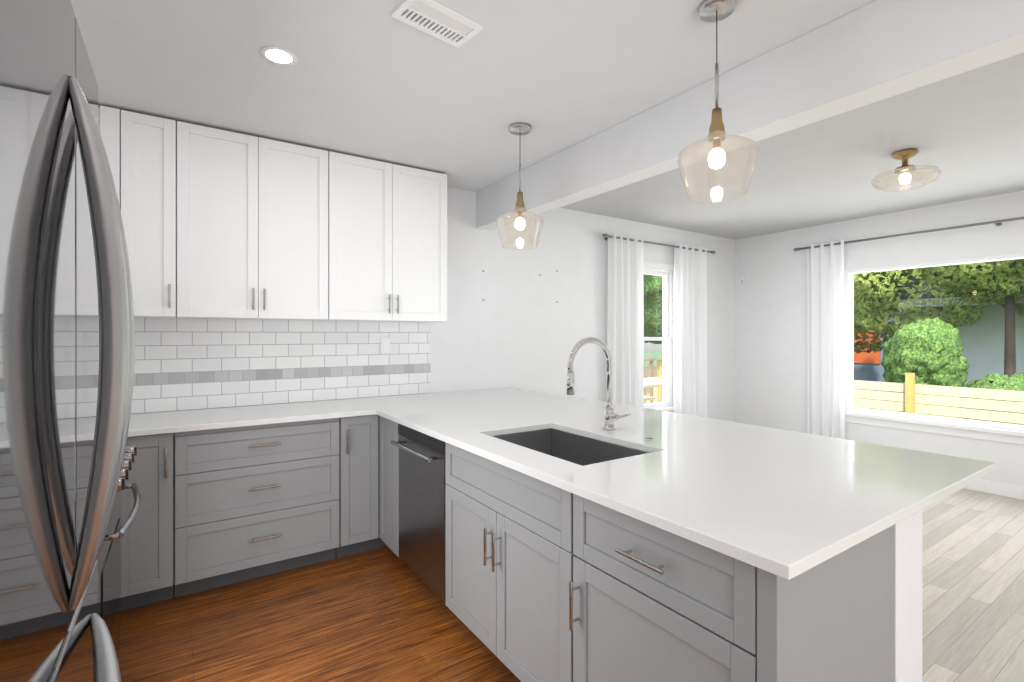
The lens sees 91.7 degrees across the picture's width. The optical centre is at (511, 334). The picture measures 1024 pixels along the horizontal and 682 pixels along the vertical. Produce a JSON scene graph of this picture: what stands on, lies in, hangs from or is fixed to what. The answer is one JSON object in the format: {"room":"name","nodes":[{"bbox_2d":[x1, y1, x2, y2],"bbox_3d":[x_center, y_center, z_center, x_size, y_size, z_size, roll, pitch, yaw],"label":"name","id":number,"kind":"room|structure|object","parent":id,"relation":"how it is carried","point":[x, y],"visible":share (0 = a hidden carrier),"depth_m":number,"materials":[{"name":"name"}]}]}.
{"room":"kitchen","nodes":[
{"label":"kitchen","id":0,"kind":"room"},
{"bbox_2d":[98,137,734,421],"bbox_3d":[-0.003,0.085,4.501,7.010,2.600,0.120,0,0,-34],"label":"wall","id":1,"kind":"structure","parent":0,"point":[519,327],"depth_m":4.64,"materials":[{"name":"paint"}]},
{"bbox_2d":[98,105,120,209],"bbox_3d":[-2.431,-0.650,2.603,0.618,1.100,0.324,0,0,-34],"label":"cabinet filler","id":2,"kind":"object","parent":1,"relation":"attached to","point":[109,123],"visible":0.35,"depth_m":2.63,"materials":[{"name":"white wood"}]},
{"bbox_2d":[121,110,175,318],"bbox_3d":[-2.059,-0.650,2.827,0.246,1.100,0.366,0,0,-34],"label":"upper cabinet","id":3,"kind":"object","parent":1,"relation":"attached to","point":[148,178],"visible":0.92,"depth_m":2.72,"materials":[{"name":"white wood"}]},
{"bbox_2d":[177,121,327,320],"bbox_3d":[-1.615,-0.650,3.125,0.820,1.100,0.366,0,0,-34],"label":"upper cabinet","id":4,"kind":"object","parent":1,"relation":"attached to","point":[252,227],"visible":1,"depth_m":2.98,"materials":[{"name":"white wood"}]},
{"bbox_2d":[98,317,430,413],"bbox_3d":[-1.715,0.182,3.274,2.554,0.564,0.008,0,0,-34],"label":"tile backsplash","id":5,"kind":"structure","parent":1,"relation":"attached to","point":[186,364],"depth_m":3.33,"materials":[{"name":"white tile"}]},
{"bbox_2d":[380,338,389,353],"bbox_3d":[-0.963,0.083,3.769,0.070,0.115,0.006,0,0,-34],"label":"electrical outlet plate","id":6,"kind":"object","parent":5,"relation":"attached to","point":[384,345],"visible":1,"depth_m":3.77,"materials":[{"name":"white plastic"}]},
{"bbox_2d":[320,151,446,321],"bbox_3d":[-0.917,-0.650,3.593,0.856,1.100,0.366,0,0,-34],"label":"upper cabinet","id":7,"kind":"object","parent":1,"relation":"attached to","point":[387,242],"visible":0.98,"depth_m":3.45,"materials":[{"name":"white wood"}]},
{"bbox_2d":[643,261,673,411],"bbox_3d":[1.568,0.060,5.525,0.740,1.710,0.170,0,0,-34],"label":"window","id":8,"kind":"structure","parent":1,"relation":"in","point":[667,338],"depth_m":5.64,"materials":[{"name":"clear glass"}]},
{"bbox_2d":[602,234,715,417],"bbox_3d":[1.642,0.165,5.451,1.842,2.360,0.133,0,0,-34],"label":"curtains","id":9,"kind":"object","parent":1,"relation":"attached to","point":[625,323],"visible":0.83,"depth_m":5.22,"materials":[{"name":"fabric"}]},
{"bbox_2d":[70,0,1023,239],"bbox_3d":[1.760,-1.265,1.873,7.010,0.100,6.450,0,0,-34],"label":"ceiling","id":10,"kind":"structure","parent":0,"point":[371,79],"depth_m":2.50,"materials":[{"name":"paint"}]},
{"bbox_2d":[260,46,297,66],"bbox_3d":[-1.015,-1.212,2.165,0.150,0.005,0.150,0,0,-34],"label":"recessed light","id":11,"kind":"object","parent":10,"relation":"in","point":[278,56],"visible":1,"depth_m":2.16,"materials":[{"name":"white plastic"}]},
{"bbox_2d":[391,0,482,47],"bbox_3d":[-0.285,-1.209,1.916,0.310,0.011,0.170,0,0,-42],"label":"ceiling vent","id":12,"kind":"object","parent":10,"relation":"in","point":[442,22],"visible":0.98,"depth_m":1.91,"materials":[{"name":"white plastic"}]},
{"bbox_2d":[496,123,543,249],"bbox_3d":[0.047,-0.865,2.903,0.278,0.699,0.278,0,0,-34],"label":"pendant light","id":13,"kind":"object","parent":10,"relation":"hanging from","point":[519,129],"visible":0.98,"depth_m":2.88,"materials":[{"name":"clear glass"}]},
{"bbox_2d":[677,0,758,202],"bbox_3d":[0.754,-0.865,1.830,0.278,0.699,0.278,0,0,-34],"label":"pendant light","id":14,"kind":"object","parent":10,"relation":"hanging from","point":[713,10],"visible":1,"depth_m":1.81,"materials":[{"name":"clear glass"}]},
{"bbox_2d":[476,0,1023,230],"bbox_3d":[1.486,-1.060,1.689,0.150,0.309,6.210,0,0,-34],"label":"ceiling beam","id":15,"kind":"structure","parent":10,"relation":"attached to","point":[874,51],"depth_m":2.05,"materials":[{"name":"paint"}]},
{"bbox_2d":[871,148,941,191],"bbox_3d":[2.609,-1.097,3.300,0.370,0.234,0.370,0,0,-34],"label":"flush ceiling light","id":16,"kind":"object","parent":10,"relation":"attached to","point":[905,168],"visible":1,"depth_m":3.27,"materials":[{"name":"clear glass"}]},
{"bbox_2d":[118,488,1023,681],"bbox_3d":[1.760,1.435,1.873,7.010,0.100,6.450,0,0,-34],"label":"floor","id":17,"kind":"structure","parent":0,"point":[384,614],"depth_m":2.39,"materials":[{"name":"brown wood"}]},
{"bbox_2d":[0,0,134,681],"bbox_3d":[-0.694,0.495,0.209,0.834,1.780,0.910,0,0,-34],"label":"refrigerator","id":18,"kind":"object","parent":17,"relation":"on","point":[65,281],"visible":1,"depth_m":0.51,"materials":[{"name":"silver metal"}]},
{"bbox_2d":[97,446,141,657],"bbox_3d":[-1.720,0.855,1.673,0.757,1.060,0.756,0,0,-34],"label":"range","id":19,"kind":"object","parent":17,"relation":"on","point":[109,585],"visible":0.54,"depth_m":1.83,"materials":[{"name":"silver metal"}]},
{"bbox_2d":[121,433,173,610],"bbox_3d":[-1.988,0.941,2.704,0.246,0.888,0.643,0,0,-34],"label":"base cabinet","id":20,"kind":"object","parent":17,"relation":"on","point":[147,557],"visible":0.77,"depth_m":2.49,"materials":[{"name":"grey wood"}]},
{"bbox_2d":[174,418,338,596],"bbox_3d":[-1.540,0.941,3.005,0.826,0.888,0.643,0,0,-34],"label":"drawers","id":21,"kind":"object","parent":17,"relation":"on","point":[254,501],"visible":1,"depth_m":2.75,"materials":[{"name":"grey wood"}]},
{"bbox_2d":[127,387,546,436],"bbox_3d":[-1.209,0.480,3.232,3.348,0.030,0.641,0,0,-34],"label":"countertop","id":22,"kind":"structure","parent":21,"relation":"on","point":[141,424],"depth_m":2.99,"materials":[{"name":"stone"}]},
{"bbox_2d":[336,415,398,557],"bbox_3d":[-0.761,0.941,3.354,0.848,0.888,0.936,0,0,-34],"label":"base cabinet","id":23,"kind":"object","parent":17,"relation":"on","point":[359,484],"depth_m":3.06,"materials":[{"name":"grey wood"}]},
{"bbox_2d":[391,423,445,601],"bbox_3d":[-0.265,0.943,2.760,0.666,0.884,0.596,0,0,-34],"label":"dishwasher","id":24,"kind":"object","parent":17,"relation":"on","point":[422,483],"visible":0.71,"depth_m":2.57,"materials":[{"name":"silver metal"}]},
{"bbox_2d":[445,442,574,681],"bbox_3d":[0.174,0.941,2.139,0.648,0.888,0.914,0,0,-34],"label":"base cabinet","id":25,"kind":"object","parent":17,"relation":"on","point":[509,554],"visible":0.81,"depth_m":1.90,"materials":[{"name":"grey wood"}]},
{"bbox_2d":[569,494,892,681],"bbox_3d":[0.615,0.941,1.483,0.650,0.888,0.658,0,0,-34],"label":"base cabinet","id":26,"kind":"object","parent":17,"relation":"on","point":[649,602],"visible":0.81,"depth_m":1.27,"materials":[{"name":"grey wood"}]},
{"bbox_2d":[893,510,921,681],"bbox_3d":[0.293,0.941,2.742,0.213,0.889,3.127,0,0,-34],"label":"wall","id":27,"kind":"structure","parent":17,"relation":"on","point":[907,599],"depth_m":1.43,"materials":[{"name":"paint"}]},
{"bbox_2d":[375,393,995,579],"bbox_3d":[0.464,0.480,2.437,1.453,0.030,2.490,0,0,-34],"label":"countertop","id":28,"kind":"structure","parent":27,"relation":"on","point":[776,547],"depth_m":1.81,"materials":[{"name":"stone"}]},
{"bbox_2d":[492,428,647,465],"bbox_3d":[0.230,0.607,2.201,0.469,0.221,0.764,0,0,-34],"label":"sink basin","id":29,"kind":"object","parent":28,"relation":"in","point":[576,449],"visible":0.1,"depth_m":2.49,"materials":[{"name":"metal"}]},
{"bbox_2d":[566,337,652,440],"bbox_3d":[0.454,0.237,2.276,0.301,0.455,0.326,0,0,-34],"label":"faucet","id":30,"kind":"object","parent":28,"relation":"on","point":[610,416],"visible":1,"depth_m":2.41,"materials":[{"name":"silver metal"}]},
{"bbox_2d":[735,190,1023,486],"bbox_3d":[4.655,0.085,3.742,0.120,2.600,6.330,0,0,-34],"label":"wall","id":31,"kind":"structure","parent":0,"point":[771,369],"depth_m":5.47,"materials":[{"name":"paint"}]},
{"bbox_2d":[793,217,1023,438],"bbox_3d":[4.152,0.175,4.260,0.135,2.340,3.352,0,0,-34],"label":"curtain","id":32,"kind":"object","parent":31,"relation":"attached to","point":[825,342],"visible":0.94,"depth_m":5.35,"materials":[{"name":"fabric"}]},
{"bbox_2d":[845,253,1023,444],"bbox_3d":[4.239,0.115,4.312,0.175,1.610,2.500,0,0,-34],"label":"window","id":33,"kind":"structure","parent":31,"relation":"in","point":[1005,433],"depth_m":4.76,"materials":[{"name":"clear glass"}]},
{"bbox_2d":[964,479,1023,499],"bbox_3d":[4.560,1.329,3.762,0.014,0.109,6.189,0,0,-34],"label":"baseboard","id":34,"kind":"structure","parent":31,"relation":"attached to","point":[1000,489],"depth_m":4.28,"materials":[{"name":"white wood"}]},
{"label":"outside","id":35,"kind":"structure","parent":0,"visible":0},
{"bbox_2d":[644,259,1023,425],"bbox_3d":[16.319,-1.546,17.050,74.000,7.726,70.000,0,0,-34],"label":"garden","id":36,"kind":"object","parent":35,"point":[906,330],"depth_m":8.87,"materials":[{"name":"green plant"}]}
]}

